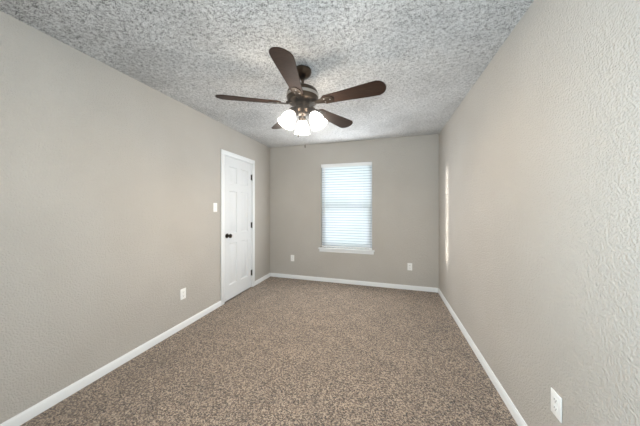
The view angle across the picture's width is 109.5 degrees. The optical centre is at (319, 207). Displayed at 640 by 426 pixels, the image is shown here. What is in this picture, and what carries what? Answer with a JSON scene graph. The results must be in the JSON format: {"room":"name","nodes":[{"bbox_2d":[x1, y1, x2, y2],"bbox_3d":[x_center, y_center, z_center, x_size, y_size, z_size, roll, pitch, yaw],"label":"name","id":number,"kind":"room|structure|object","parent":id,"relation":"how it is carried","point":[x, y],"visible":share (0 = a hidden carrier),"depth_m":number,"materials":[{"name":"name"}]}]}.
{"room":"empty bedroom","nodes":[
{"label":"empty bedroom","id":0,"kind":"room"},
{"bbox_2d":[0,11,269,423],"bbox_3d":[-1.612,0.093,2.300,0.140,2.440,4.222,0,0,16],"label":"wall","id":1,"kind":"structure","parent":0,"point":[110,219],"depth_m":1.71,"materials":[{"name":"paint"}]},
{"bbox_2d":[0,301,220,425],"bbox_3d":[-1.728,1.279,1.636,0.013,0.068,2.882,0,0,16],"label":"baseboard","id":2,"kind":"structure","parent":1,"relation":"attached to","point":[23,417],"depth_m":1.71,"materials":[{"name":"white wood"}]},
{"bbox_2d":[180,288,185,299],"bbox_3d":[-1.488,0.943,2.461,0.007,0.115,0.070,0,0,16],"label":"outlet","id":3,"kind":"object","parent":1,"relation":"attached to","point":[182,293],"visible":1,"depth_m":2.46,"materials":[{"name":"white plastic"}]},
{"bbox_2d":[213,203,216,211],"bbox_3d":[-1.347,0.003,2.920,0.017,0.115,0.070,0,0,16],"label":"light switch","id":4,"kind":"object","parent":1,"relation":"attached to","point":[214,207],"visible":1,"depth_m":2.91,"materials":[{"name":"white plastic"}]},
{"bbox_2d":[221,149,254,305],"bbox_3d":[-1.274,0.268,3.420,0.156,2.090,0.796,0,0,16],"label":"door frame","id":5,"kind":"structure","parent":1,"relation":"attached to","point":[224,153],"depth_m":3.09,"materials":[{"name":"white wood"}]},
{"bbox_2d":[225,156,251,301],"bbox_3d":[-1.199,0.297,3.403,0.108,2.008,0.667,0,0,16],"label":"door","id":6,"kind":"structure","parent":1,"relation":"in","point":[238,224],"depth_m":3.37,"materials":[{"name":"white paint"},{"name":"dark metal"}]},
{"bbox_2d":[255,273,270,284],"bbox_3d":[-1.019,1.279,4.043,0.013,0.068,0.544,0,0,16],"label":"baseboard","id":7,"kind":"structure","parent":1,"relation":"attached to","point":[263,278],"depth_m":4.01,"materials":[{"name":"white wood"}]},
{"bbox_2d":[0,0,533,147],"bbox_3d":[-0.155,-1.187,1.871,3.177,0.120,4.502,0,0,16],"label":"ceiling","id":8,"kind":"structure","parent":0,"point":[426,62],"depth_m":1.62,"materials":[{"name":"white paint"}]},
{"bbox_2d":[215,47,385,147],"bbox_3d":[-0.122,-0.804,1.833,1.266,0.646,1.270,0,0,16],"label":"fan","id":9,"kind":"object","parent":8,"relation":"hanging from","point":[303,99],"visible":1,"depth_m":1.76,"materials":[{"name":"brown wood"}]},
{"bbox_2d":[20,276,517,425],"bbox_3d":[-0.155,1.373,1.871,3.177,0.120,4.502,0,0,16],"label":"floor","id":10,"kind":"structure","parent":0,"point":[274,351],"depth_m":1.81,"materials":[{"name":"brown carpet"}]},
{"bbox_2d":[270,134,438,287],"bbox_3d":[0.461,0.093,3.963,3.177,2.440,0.140,0,0,16],"label":"wall","id":11,"kind":"structure","parent":0,"point":[405,200],"depth_m":3.76,"materials":[{"name":"paint"}]},
{"bbox_2d":[318,246,374,254],"bbox_3d":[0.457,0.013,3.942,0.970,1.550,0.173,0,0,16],"label":"window sill","id":12,"kind":"structure","parent":11,"relation":"in","point":[347,250],"depth_m":3.89,"materials":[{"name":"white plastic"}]},
{"bbox_2d":[321,162,371,248],"bbox_3d":[0.450,-0.032,3.921,0.884,1.459,0.077,0,0,16],"label":"window blinds","id":13,"kind":"object","parent":11,"relation":"attached to","point":[346,205],"visible":0.94,"depth_m":3.92,"materials":[{"name":"white plastic"}]},
{"bbox_2d":[270,273,437,292],"bbox_3d":[0.440,1.279,3.890,2.871,0.068,0.013,0,0,16],"label":"baseboard","id":14,"kind":"structure","parent":11,"relation":"attached to","point":[388,285],"depth_m":3.83,"materials":[{"name":"white wood"}]},
{"bbox_2d":[407,263,411,270],"bbox_3d":[1.430,0.948,3.601,0.070,0.115,0.007,0,0,16],"label":"outlet","id":15,"kind":"object","parent":11,"relation":"attached to","point":[409,266],"visible":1,"depth_m":3.60,"materials":[{"name":"white plastic"}]},
{"bbox_2d":[439,0,639,425],"bbox_3d":[1.301,0.093,1.442,0.140,2.440,4.222,0,0,16],"label":"wall","id":16,"kind":"structure","parent":0,"point":[539,210],"depth_m":1.08,"materials":[{"name":"paint"}]},
{"bbox_2d":[438,288,527,425],"bbox_3d":[1.228,1.279,1.464,0.013,0.068,4.222,0,0,16],"label":"baseboard","id":17,"kind":"structure","parent":16,"relation":"attached to","point":[514,411],"depth_m":1.74,"materials":[{"name":"white wood"}]},
{"bbox_2d":[551,387,561,422],"bbox_3d":[1.114,0.933,1.069,0.007,0.115,0.070,0,0,16],"label":"outlet","id":18,"kind":"object","parent":16,"relation":"attached to","point":[556,404],"visible":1,"depth_m":1.06,"materials":[{"name":"white plastic"}]}
]}

